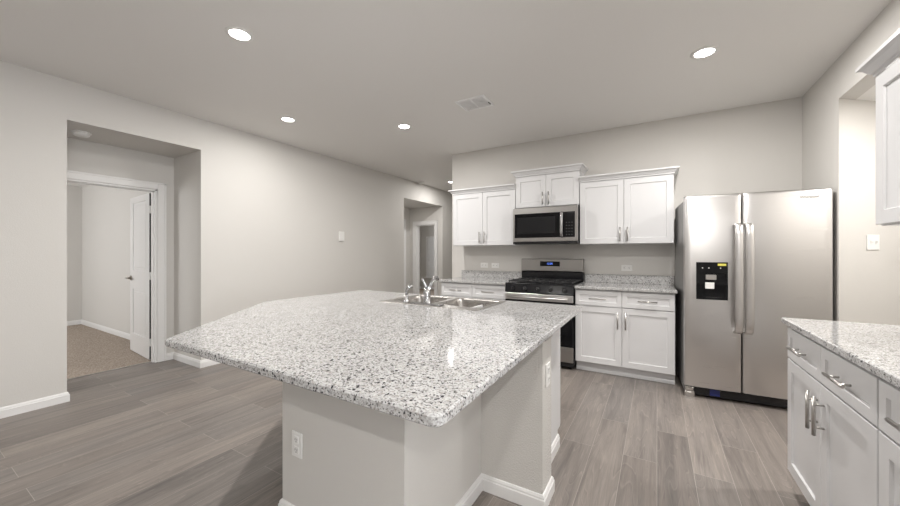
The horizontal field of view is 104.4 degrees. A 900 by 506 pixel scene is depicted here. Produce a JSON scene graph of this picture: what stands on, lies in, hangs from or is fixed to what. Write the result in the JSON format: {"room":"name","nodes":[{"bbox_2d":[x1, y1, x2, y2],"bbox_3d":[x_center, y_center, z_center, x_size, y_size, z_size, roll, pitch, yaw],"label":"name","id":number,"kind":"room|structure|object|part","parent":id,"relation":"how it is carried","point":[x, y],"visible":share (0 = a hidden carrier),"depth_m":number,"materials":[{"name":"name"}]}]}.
{"room":"kitchen","nodes":[
{"label":"kitchen","id":0,"kind":"room"},
{"bbox_2d":[67,183,86,186],"bbox_3d":[-5.893,-1.226,3.786,3.820,0.100,3.740,0,0,31],"label":"ceiling","id":1,"kind":"structure","parent":0,"point":[70,184],"depth_m":5.99,"materials":[{"name":"white paint"}]},
{"bbox_2d":[67,185,150,333],"bbox_3d":[-5.842,-0.006,3.755,3.940,2.540,3.740,0,0,31],"label":"wall","id":2,"kind":"structure","parent":0,"point":[98,217],"depth_m":5.75,"materials":[{"name":"grey paint"}]},
{"bbox_2d":[67,320,129,339],"bbox_3d":[-5.846,1.223,3.757,3.690,0.082,3.500,0,0,31],"label":"baseboard","id":3,"kind":"structure","parent":2,"relation":"attached to","point":[74,322],"depth_m":5.68,"materials":[{"name":"white paint"}]},
{"bbox_2d":[166,352,218,367],"bbox_3d":[-2.157,1.223,5.748,0.964,0.082,4.032,0,0,31],"label":"baseboard","id":4,"kind":"structure","parent":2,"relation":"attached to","point":[173,355],"depth_m":3.96,"materials":[{"name":"white paint"}]},
{"bbox_2d":[67,123,195,358],"bbox_3d":[-3.385,-0.106,3.634,0.650,2.740,1.255,0,0,31],"label":"wall","id":5,"kind":"structure","parent":0,"point":[102,153],"depth_m":3.98,"materials":[{"name":"grey paint"}]},
{"bbox_2d":[70,130,91,137],"bbox_3d":[-3.470,-1.115,3.284,0.140,0.041,0.140,0,0,31],"label":"smoke detector","id":6,"kind":"object","parent":5,"relation":"attached to","point":[83,134],"visible":1,"depth_m":3.25,"materials":[{"name":"white plastic"}]},
{"bbox_2d":[67,170,165,362],"bbox_3d":[-3.620,0.227,3.734,0.142,2.075,0.920,0,0,31],"label":"trim","id":7,"kind":"structure","parent":5,"relation":"attached to","point":[158,190],"depth_m":4.03,"materials":[{"name":"white paint"}]},
{"bbox_2d":[125,193,150,359],"bbox_3d":[-3.820,0.273,4.316,0.782,1.955,0.160,0,0,35],"label":"door","id":8,"kind":"structure","parent":5,"relation":"in","point":[140,206],"depth_m":4.29,"materials":[{"name":"white paint"}]},
{"bbox_2d":[0,60,451,407],"bbox_3d":[-2.747,-0.106,3.954,0.120,2.740,13.200,0,0,31],"label":"wall","id":9,"kind":"structure","parent":0,"point":[271,214],"depth_m":3.91,"materials":[{"name":"grey paint"}]},
{"bbox_2d":[0,392,69,418],"bbox_3d":[-4.928,1.223,0.781,0.664,0.082,5.496,0,0,31],"label":"baseboard","id":10,"kind":"structure","parent":9,"relation":"attached to","point":[31,405],"depth_m":2.81,"materials":[{"name":"white paint"}]},
{"bbox_2d":[339,231,343,240],"bbox_3d":[-1.722,-0.266,5.543,0.022,0.150,0.100,0,0,31],"label":"thermostat","id":11,"kind":"object","parent":9,"relation":"attached to","point":[341,234],"visible":1,"depth_m":5.53,"materials":[{"name":"white plastic"}]},
{"bbox_2d":[0,289,809,505],"bbox_3d":[-0.915,1.312,3.740,12.430,0.104,14.940,0,0,31],"label":"floor","id":12,"kind":"structure","parent":0,"point":[172,432],"depth_m":2.33,"materials":[{"name":"grey plastic"}]},
{"bbox_2d":[67,361,150,379],"bbox_3d":[-3.647,1.260,3.750,0.012,0.008,0.724,0,0,31],"label":"trim","id":13,"kind":"structure","parent":12,"relation":"on","point":[149,361],"depth_m":3.73,"materials":[{"name":"silver metal"}]},
{"bbox_2d":[278,334,554,505],"bbox_3d":[-0.496,0.823,1.980,1.937,0.883,0.858,0,0,31],"label":"kitchen island","id":14,"kind":"object","parent":12,"relation":"on","point":[499,444],"visible":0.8,"depth_m":1.61,"materials":[{"name":"greige paint"},{"name":"white paint"}]},
{"bbox_2d":[292,430,301,458],"bbox_3d":[-0.711,0.889,1.619,0.072,0.116,0.009,0,0,31],"label":"wall outlet","id":15,"kind":"object","parent":14,"relation":"attached to","point":[296,436],"visible":1,"depth_m":1.61,"materials":[{"name":"white plastic"}]},
{"bbox_2d":[294,435,298,443],"bbox_3d":[-0.712,0.865,1.616,0.032,0.033,0.002,0,0,31],"label":"socket","id":16,"kind":"object","parent":15,"relation":"attached to","point":[296,437],"depth_m":1.61,"materials":[{"name":"grey plastic"}]},
{"bbox_2d":[294,446,298,453],"bbox_3d":[-0.712,0.913,1.616,0.032,0.033,0.002,0,0,31],"label":"socket","id":17,"kind":"object","parent":15,"relation":"attached to","point":[296,448],"depth_m":1.61,"materials":[{"name":"grey plastic"}]},
{"bbox_2d":[165,290,581,427],"bbox_3d":[-0.442,0.365,2.039,2.039,0.030,1.802,0,0,31],"label":"island countertop","id":18,"kind":"structure","parent":14,"relation":"on","point":[423,365],"depth_m":1.33,"materials":[{"name":"grey stone"}]},
{"bbox_2d":[410,276,443,305],"bbox_3d":[-0.120,0.254,2.414,0.240,0.183,0.207,0,0,31],"label":"kitchen faucet","id":19,"kind":"object","parent":18,"relation":"on","point":[426,292],"visible":1,"depth_m":2.34,"materials":[{"name":"silver metal"}]},
{"bbox_3d":[-0.172,0.206,2.351,0.055,0.087,0.024,0,0,-9],"label":"lever","id":20,"kind":"part","parent":19,"relation":"part of","materials":[{"name":"silver metal"}]},
{"bbox_3d":[-0.120,0.224,2.434,0.025,0.121,0.175,0,0,23],"label":"spout","id":21,"kind":"part","parent":19,"relation":"part of","materials":[{"name":"silver metal"}]},
{"bbox_2d":[380,295,505,310],"bbox_3d":[-0.051,0.436,2.512,0.790,0.180,0.480,0,0,31],"label":"sink","id":22,"kind":"object","parent":18,"relation":"in","point":[449,302],"visible":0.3,"depth_m":2.60,"materials":[{"name":"silver metal"}]},
{"bbox_2d":[403,284,412,302],"bbox_3d":[-0.294,0.281,2.435,0.072,0.129,0.048,0,0,-1],"label":"sprayer","id":23,"kind":"object","parent":22,"relation":"on","point":[410,286],"visible":1,"depth_m":2.43,"materials":[{"name":"silver metal"}]},
{"bbox_3d":[-0.496,1.223,1.980,1.937,0.082,0.858,0,0,31],"label":"baseboard","id":24,"kind":"part","parent":14,"relation":"part of","materials":[{"name":"white paint"}]},
{"bbox_2d":[545,361,549,387],"bbox_3d":[0.500,0.619,1.779,0.009,0.116,0.072,0,0,31],"label":"wall outlet","id":25,"kind":"object","parent":14,"relation":"attached to","point":[547,366],"visible":1,"depth_m":1.76,"materials":[{"name":"white plastic"}]},
{"bbox_2d":[441,282,505,299],"bbox_3d":[0.424,0.823,4.631,0.915,0.882,0.657,0,0,31],"label":"base cabinet","id":26,"kind":"object","parent":12,"relation":"on","point":[468,290],"visible":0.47,"depth_m":4.37,"materials":[{"name":"white paint"}]},
{"bbox_3d":[0.086,0.475,4.507,0.452,0.154,0.020,0,0,31],"label":"drawer","id":27,"kind":"part","parent":26,"relation":"part of","materials":[{"name":"white paint"}]},
{"bbox_2d":[439,270,521,284],"bbox_3d":[0.418,0.316,4.642,0.932,0.128,0.642,0,0,31],"label":"countertop","id":28,"kind":"structure","parent":26,"relation":"on","point":[468,276],"depth_m":4.76,"materials":[{"name":"grey stone"}]},
{"bbox_3d":[0.477,0.475,4.274,0.452,0.154,0.020,0,0,31],"label":"drawer","id":29,"kind":"part","parent":26,"relation":"part of","materials":[{"name":"white paint"}]},
{"bbox_2d":[505,259,583,368],"bbox_3d":[1.132,0.669,4.163,0.772,1.190,0.723,0,0,31],"label":"gas range","id":30,"kind":"object","parent":12,"relation":"on","point":[549,281],"visible":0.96,"depth_m":3.98,"materials":[{"name":"black metal"}]},
{"bbox_3d":[0.962,0.499,3.877,0.672,0.026,0.056,0,0,31],"label":"handle","id":31,"kind":"part","parent":30,"relation":"part of","materials":[{"name":"silver metal"}]},
{"bbox_3d":[0.987,0.773,3.918,0.764,0.474,0.042,0,0,31],"label":"oven door","id":32,"kind":"part","parent":30,"relation":"part of","materials":[{"name":"black glass"}]},
{"bbox_3d":[0.986,0.497,3.917,0.764,0.078,0.046,0,0,31],"label":"door rail","id":33,"kind":"part","parent":30,"relation":"part of","materials":[{"name":"silver metal"}]},
{"bbox_3d":[0.987,0.404,3.918,0.768,0.090,0.042,0,0,31],"label":"control panel","id":34,"kind":"part","parent":30,"relation":"part of","materials":[{"name":"black metal"}]},
{"bbox_2d":[506,281,582,286],"bbox_3d":[1.136,0.352,4.171,0.772,0.012,0.596,0,0,31],"label":"cooktop","id":35,"kind":"object","parent":30,"relation":"in","point":[511,283],"depth_m":3.95,"materials":[{"name":"black metal"}]},
{"bbox_3d":[0.995,1.205,3.932,0.752,0.048,0.010,0,0,31],"label":"kick plate","id":36,"kind":"part","parent":30,"relation":"part of","materials":[{"name":"black metal"}]},
{"bbox_3d":[0.990,1.097,3.924,0.764,0.163,0.030,0,0,31],"label":"storage drawer","id":37,"kind":"part","parent":30,"relation":"part of","materials":[{"name":"silver metal"}]},
{"bbox_2d":[551,329,559,462],"bbox_3d":[0.395,0.823,2.278,0.554,0.882,0.586,0,0,31],"label":"base cabinet","id":38,"kind":"object","parent":12,"relation":"on","point":[555,339],"visible":0.12,"depth_m":2.24,"materials":[{"name":"white paint"}]},
{"bbox_3d":[0.595,1.223,2.087,0.014,0.082,0.461,0,0,31],"label":"baseboard","id":39,"kind":"part","parent":38,"relation":"part of","materials":[{"name":"white paint"}]},
{"bbox_2d":[575,289,674,384],"bbox_3d":[1.880,0.823,3.768,0.905,0.882,0.657,0,0,31],"label":"base cabinet","id":40,"kind":"object","parent":12,"relation":"on","point":[631,334],"visible":0.99,"depth_m":3.50,"materials":[{"name":"white paint"}]},
{"bbox_3d":[1.544,0.475,3.642,0.446,0.154,0.020,0,0,31],"label":"drawer","id":41,"kind":"part","parent":40,"relation":"part of","materials":[{"name":"white paint"}]},
{"bbox_3d":[1.544,0.856,3.642,0.446,0.592,0.020,0,0,31],"label":"door","id":42,"kind":"part","parent":40,"relation":"part of","materials":[{"name":"white paint"}]},
{"bbox_2d":[575,274,676,293],"bbox_3d":[1.890,0.316,3.769,0.924,0.128,0.642,0,0,31],"label":"countertop","id":43,"kind":"structure","parent":40,"relation":"on","point":[636,283],"depth_m":3.87,"materials":[{"name":"grey stone"}]},
{"bbox_3d":[1.773,1.243,3.587,0.903,0.042,0.010,0,0,31],"label":"toe moulding","id":44,"kind":"part","parent":40,"relation":"part of","materials":[{"name":"white paint"}]},
{"bbox_3d":[1.931,0.475,3.412,0.446,0.154,0.020,0,0,31],"label":"drawer","id":45,"kind":"part","parent":40,"relation":"part of","materials":[{"name":"white paint"}]},
{"bbox_3d":[1.931,0.856,3.412,0.446,0.592,0.020,0,0,31],"label":"door","id":46,"kind":"part","parent":40,"relation":"part of","materials":[{"name":"white paint"}]},
{"bbox_2d":[675,188,832,407],"bbox_3d":[2.629,0.382,3.138,0.950,1.765,0.784,0,0,27],"label":"refrigerator","id":47,"kind":"object","parent":12,"relation":"on","point":[745,263],"visible":0.98,"depth_m":2.86,"materials":[{"name":"grey metal"}]},
{"bbox_3d":[2.228,0.207,2.981,0.075,0.043,0.014,0,0,27],"label":"dispenser spout","id":48,"kind":"part","parent":47,"relation":"part of","materials":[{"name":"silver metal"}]},
{"bbox_3d":[2.257,0.333,3.012,0.399,1.667,0.067,0,0,27],"label":"freezer door","id":49,"kind":"part","parent":47,"relation":"part of","materials":[{"name":"silver metal"}]},
{"bbox_3d":[2.376,0.211,2.874,0.054,0.922,0.084,0,0,27],"label":"handle","id":50,"kind":"part","parent":47,"relation":"part of","materials":[{"name":"silver metal"}]},
{"bbox_3d":[2.437,0.211,2.843,0.054,0.922,0.084,0,0,27],"label":"handle","id":51,"kind":"part","parent":47,"relation":"part of","materials":[{"name":"silver metal"}]},
{"bbox_3d":[2.684,0.333,2.798,0.545,1.667,0.067,0,0,27],"label":"door","id":52,"kind":"part","parent":47,"relation":"part of","materials":[{"name":"silver metal"}]},
{"bbox_2d":[786,328,883,505],"bbox_3d":[1.811,0.823,1.349,0.617,0.882,0.888,0,0,31],"label":"base cabinet","id":53,"kind":"object","parent":12,"relation":"on","point":[833,401],"visible":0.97,"depth_m":1.41,"materials":[{"name":"white paint"}]},
{"bbox_3d":[1.675,0.477,1.686,0.039,0.013,0.165,0,0,31],"label":"handle","id":54,"kind":"part","parent":53,"relation":"part of","materials":[{"name":"silver metal"}]},
{"bbox_3d":[1.700,0.856,1.671,0.020,0.592,0.438,0,0,31],"label":"door","id":55,"kind":"part","parent":53,"relation":"part of","materials":[{"name":"white paint"}]},
{"bbox_3d":[1.700,0.475,1.671,0.020,0.154,0.438,0,0,31],"label":"drawer","id":56,"kind":"part","parent":53,"relation":"part of","materials":[{"name":"white paint"}]},
{"bbox_3d":[1.581,0.686,1.527,0.039,0.165,0.013,0,0,31],"label":"handle","id":57,"kind":"part","parent":53,"relation":"part of","materials":[{"name":"silver metal"}]},
{"bbox_3d":[1.544,0.686,1.465,0.039,0.165,0.013,0,0,31],"label":"handle","id":58,"kind":"part","parent":53,"relation":"part of","materials":[{"name":"silver metal"}]},
{"bbox_3d":[1.450,0.477,1.306,0.039,0.013,0.165,0,0,31],"label":"handle","id":59,"kind":"part","parent":53,"relation":"part of","materials":[{"name":"silver metal"}]},
{"bbox_3d":[1.475,0.856,1.291,0.020,0.592,0.438,0,0,31],"label":"door","id":60,"kind":"part","parent":53,"relation":"part of","materials":[{"name":"white paint"}]},
{"bbox_3d":[1.475,0.475,1.291,0.020,0.154,0.438,0,0,31],"label":"drawer","id":61,"kind":"part","parent":53,"relation":"part of","materials":[{"name":"white paint"}]},
{"bbox_2d":[879,379,899,505],"bbox_3d":[1.357,0.823,0.583,0.617,0.882,0.888,0,0,31],"label":"base cabinet","id":62,"kind":"object","parent":12,"relation":"on","point":[889,394],"visible":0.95,"depth_m":1.05,"materials":[{"name":"white paint"}]},
{"bbox_2d":[781,317,899,387],"bbox_3d":[1.598,0.365,0.971,0.595,0.030,1.820,0,0,31],"label":"countertop","id":63,"kind":"structure","parent":62,"relation":"on","point":[875,348],"depth_m":1.39,"materials":[{"name":"grey stone"}]},
{"bbox_3d":[1.246,0.475,0.906,0.020,0.154,0.438,0,0,31],"label":"drawer","id":64,"kind":"part","parent":62,"relation":"part of","materials":[{"name":"white paint"}]},
{"bbox_3d":[1.246,0.856,0.906,0.020,0.592,0.438,0,0,31],"label":"door","id":65,"kind":"part","parent":62,"relation":"part of","materials":[{"name":"white paint"}]},
{"bbox_3d":[1.221,0.477,0.921,0.039,0.013,0.165,0,0,31],"label":"handle","id":66,"kind":"part","parent":62,"relation":"part of","materials":[{"name":"silver metal"}]},
{"bbox_2d":[404,199,437,293],"bbox_3d":[-1.887,-0.106,8.345,2.880,2.740,1.690,0,0,31],"label":"wall","id":67,"kind":"structure","parent":0,"point":[413,211],"depth_m":8.54,"materials":[{"name":"grey paint"}]},
{"bbox_2d":[404,219,405,292],"bbox_3d":[-1.307,0.224,8.105,0.022,2.080,0.910,0,0,31],"label":"trim","id":68,"kind":"structure","parent":67,"relation":"attached to","point":[404,219],"depth_m":8.44,"materials":[{"name":"white paint"}]},
{"bbox_2d":[413,220,437,294],"bbox_3d":[-0.572,0.246,8.465,0.720,2.035,0.142,0,0,31],"label":"trim","id":69,"kind":"structure","parent":67,"relation":"attached to","point":[416,224],"depth_m":8.55,"materials":[{"name":"white paint"}]},
{"bbox_2d":[419,225,433,286],"bbox_3d":[-0.650,-0.006,10.431,2.880,2.540,3.160,0,0,31],"label":"wall","id":70,"kind":"structure","parent":0,"point":[424,231],"depth_m":12.30,"materials":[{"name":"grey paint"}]},
{"bbox_2d":[424,236,433,277],"bbox_3d":[-0.395,0.149,11.930,1.150,1.450,0.079,0,0,31],"label":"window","id":71,"kind":"structure","parent":70,"relation":"in","point":[429,239],"depth_m":12.12,"materials":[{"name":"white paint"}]},
{"bbox_2d":[427,238,433,275],"bbox_3d":[-0.381,0.139,11.954,0.950,1.330,0.015,0,0,31],"label":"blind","id":72,"kind":"object","parent":71,"relation":"attached to","point":[430,241],"depth_m":12.12,"materials":[{"name":"white"}]},
{"bbox_2d":[0,0,891,190],"bbox_3d":[0.625,-1.526,1.955,7.960,0.100,13.440,0,0,31],"label":"ceiling","id":73,"kind":"structure","parent":0,"point":[348,72],"depth_m":2.68,"materials":[{"name":"white paint"}]},
{"bbox_2d":[225,26,253,41],"bbox_3d":[-1.418,-1.472,2.353,0.170,0.008,0.170,0,0,31],"label":"recessed light","id":74,"kind":"object","parent":73,"relation":"in","point":[237,33],"visible":1,"depth_m":2.35,"materials":[{"name":"white plastic"}]},
{"bbox_2d":[280,116,295,121],"bbox_3d":[-1.786,-1.472,3.850,0.170,0.008,0.170,0,0,31],"label":"recessed light","id":75,"kind":"object","parent":73,"relation":"in","point":[283,118],"visible":1,"depth_m":3.85,"materials":[{"name":"white plastic"}]},
{"bbox_2d":[397,123,410,128],"bbox_3d":[-0.534,-1.472,4.060,0.170,0.008,0.170,0,0,31],"label":"recessed light","id":76,"kind":"object","parent":73,"relation":"in","point":[401,126],"visible":1,"depth_m":4.06,"materials":[{"name":"white plastic"}]},
{"bbox_2d":[455,95,493,110],"bbox_3d":[0.242,-1.468,3.437,0.310,0.016,0.260,0,0,31],"label":"ceiling vent","id":77,"kind":"object","parent":73,"relation":"in","point":[481,101],"visible":1,"depth_m":3.42,"materials":[{"name":"white metal"}]},
{"bbox_2d":[690,45,718,58],"bbox_3d":[1.870,-1.472,2.565,0.170,0.008,0.170,0,0,31],"label":"recessed light","id":78,"kind":"object","parent":73,"relation":"in","point":[706,51],"visible":1,"depth_m":2.56,"materials":[{"name":"white plastic"}]},
{"bbox_2d":[452,97,801,281],"bbox_3d":[1.761,-0.106,4.292,3.950,2.740,0.120,0,0,31],"label":"wall","id":79,"kind":"structure","parent":0,"point":[757,147],"depth_m":3.90,"materials":[{"name":"grey paint"}]},
{"bbox_2d":[481,263,487,267],"bbox_3d":[0.489,0.174,4.971,0.116,0.072,0.009,0,0,31],"label":"wall outlet","id":80,"kind":"object","parent":79,"relation":"attached to","point":[483,265],"visible":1,"depth_m":4.97,"materials":[{"name":"white plastic"}]},
{"bbox_2d":[448,183,522,245],"bbox_3d":[0.480,-0.485,4.771,0.962,0.774,0.360,0,0,31],"label":"upper cabinet","id":81,"kind":"object","parent":79,"relation":"attached to","point":[482,216],"visible":1,"depth_m":4.63,"materials":[{"name":"white paint"}]},
{"bbox_3d":[0.241,-0.453,4.769,0.452,0.698,0.020,0,0,31],"label":"door","id":82,"kind":"part","parent":81,"relation":"part of","materials":[{"name":"white paint"}]},
{"bbox_3d":[0.480,-0.841,4.770,0.962,0.062,0.358,0,0,31],"label":"crown moulding","id":83,"kind":"part","parent":81,"relation":"part of","materials":[{"name":"white paint"}]},
{"bbox_3d":[0.633,-0.453,4.537,0.452,0.698,0.020,0,0,31],"label":"door","id":84,"kind":"part","parent":81,"relation":"part of","materials":[{"name":"white paint"}]},
{"bbox_2d":[462,270,521,278],"bbox_3d":[0.576,0.301,4.909,0.932,0.098,0.021,0,0,31],"label":"backsplash","id":85,"kind":"structure","parent":79,"relation":"attached to","point":[465,273],"depth_m":4.89,"materials":[{"name":"stone"}]},
{"bbox_2d":[492,263,498,267],"bbox_3d":[0.635,0.174,4.884,0.116,0.072,0.009,0,0,31],"label":"wall outlet","id":86,"kind":"object","parent":79,"relation":"attached to","point":[494,265],"visible":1,"depth_m":4.88,"materials":[{"name":"white plastic"}]},
{"bbox_2d":[511,163,587,208],"bbox_3d":[1.226,-0.791,4.328,0.863,0.466,0.360,0,0,31],"label":"upper cabinet","id":87,"kind":"object","parent":79,"relation":"attached to","point":[556,186],"visible":0.98,"depth_m":4.19,"materials":[{"name":"white paint"}]},
{"bbox_3d":[0.998,-0.755,4.320,0.379,0.382,0.020,0,0,31],"label":"door","id":88,"kind":"part","parent":87,"relation":"part of","materials":[{"name":"white paint"}]},
{"bbox_2d":[513,205,579,244],"bbox_3d":[1.200,-0.327,4.282,0.766,0.437,0.463,0,0,31],"label":"microwave","id":89,"kind":"object","parent":87,"relation":"attached to","point":[553,225],"visible":0.99,"depth_m":4.11,"materials":[{"name":"silver metal"}]},
{"bbox_3d":[1.106,-0.329,4.132,0.714,0.292,0.003,0,0,31],"label":"door glass","id":90,"kind":"part","parent":89,"relation":"part of","materials":[{"name":"black glass"}]},
{"bbox_3d":[1.279,-0.328,4.002,0.038,0.305,0.061,0,0,31],"label":"handle","id":91,"kind":"part","parent":89,"relation":"part of","materials":[{"name":"silver metal"}]},
{"bbox_3d":[1.225,-0.989,4.327,0.863,0.070,0.358,0,0,31],"label":"crown moulding","id":92,"kind":"part","parent":87,"relation":"part of","materials":[{"name":"white paint"}]},
{"bbox_3d":[1.328,-0.755,4.125,0.379,0.382,0.020,0,0,31],"label":"door","id":93,"kind":"part","parent":87,"relation":"part of","materials":[{"name":"white paint"}]},
{"bbox_2d":[621,265,632,270],"bbox_3d":[2.050,0.172,4.045,0.116,0.072,0.009,0,0,31],"label":"wall outlet","id":94,"kind":"object","parent":79,"relation":"attached to","point":[623,267],"visible":1,"depth_m":4.04,"materials":[{"name":"white plastic"}]},
{"bbox_2d":[579,166,679,244],"bbox_3d":[1.972,-0.485,3.886,0.962,0.774,0.360,0,0,31],"label":"upper cabinet","id":95,"kind":"object","parent":79,"relation":"attached to","point":[637,206],"visible":1,"depth_m":3.75,"materials":[{"name":"white paint"}]},
{"bbox_3d":[1.694,-0.453,3.908,0.452,0.698,0.020,0,0,31],"label":"door","id":96,"kind":"part","parent":95,"relation":"part of","materials":[{"name":"white paint"}]},
{"bbox_3d":[1.972,-0.841,3.885,0.962,0.062,0.358,0,0,31],"label":"crown moulding","id":97,"kind":"part","parent":95,"relation":"part of","materials":[{"name":"white paint"}]},
{"bbox_3d":[2.086,-0.453,3.675,0.452,0.698,0.020,0,0,31],"label":"door","id":98,"kind":"part","parent":95,"relation":"part of","materials":[{"name":"white paint"}]},
{"bbox_2d":[585,274,674,284],"bbox_3d":[2.049,0.301,4.036,0.924,0.098,0.021,0,0,31],"label":"backsplash","id":99,"kind":"structure","parent":79,"relation":"attached to","point":[609,278],"depth_m":4.00,"materials":[{"name":"stone"}]},
{"bbox_2d":[802,0,899,325],"bbox_3d":[3.309,-0.106,1.090,2.220,2.740,4.250,0,0,31],"label":"wall","id":100,"kind":"structure","parent":0,"point":[866,283],"depth_m":2.67,"materials":[{"name":"grey paint"}]},
{"bbox_2d":[866,235,878,249],"bbox_3d":[3.239,-0.081,2.666,0.116,0.116,0.018,0,0,-8],"label":"light switch","id":101,"kind":"object","parent":100,"relation":"attached to","point":[872,241],"visible":1,"depth_m":2.67,"materials":[{"name":"white plastic"}]},
{"bbox_2d":[855,29,899,225],"bbox_3d":[1.815,-0.493,1.118,0.374,0.742,1.007,0,0,31],"label":"upper cabinet","id":102,"kind":"object","parent":100,"relation":"attached to","point":[884,63],"visible":1,"depth_m":1.50,"materials":[{"name":"white paint"}]},
{"bbox_3d":[1.814,-0.832,1.118,0.372,0.064,1.007,0,0,31],"label":"crown moulding","id":103,"kind":"part","parent":102,"relation":"part of","materials":[{"name":"white paint"}]},
{"bbox_3d":[1.818,-0.460,1.380,0.020,0.664,0.451,0,0,31],"label":"door","id":104,"kind":"part","parent":102,"relation":"part of","materials":[{"name":"white paint"}]},
{"bbox_2d":[856,84,875,100],"bbox_3d":[3.522,-1.216,2.213,1.200,0.100,2.400,0,0,31],"label":"ceiling","id":105,"kind":"structure","parent":0,"point":[870,95],"depth_m":2.58,"materials":[{"name":"white paint"}]}
]}

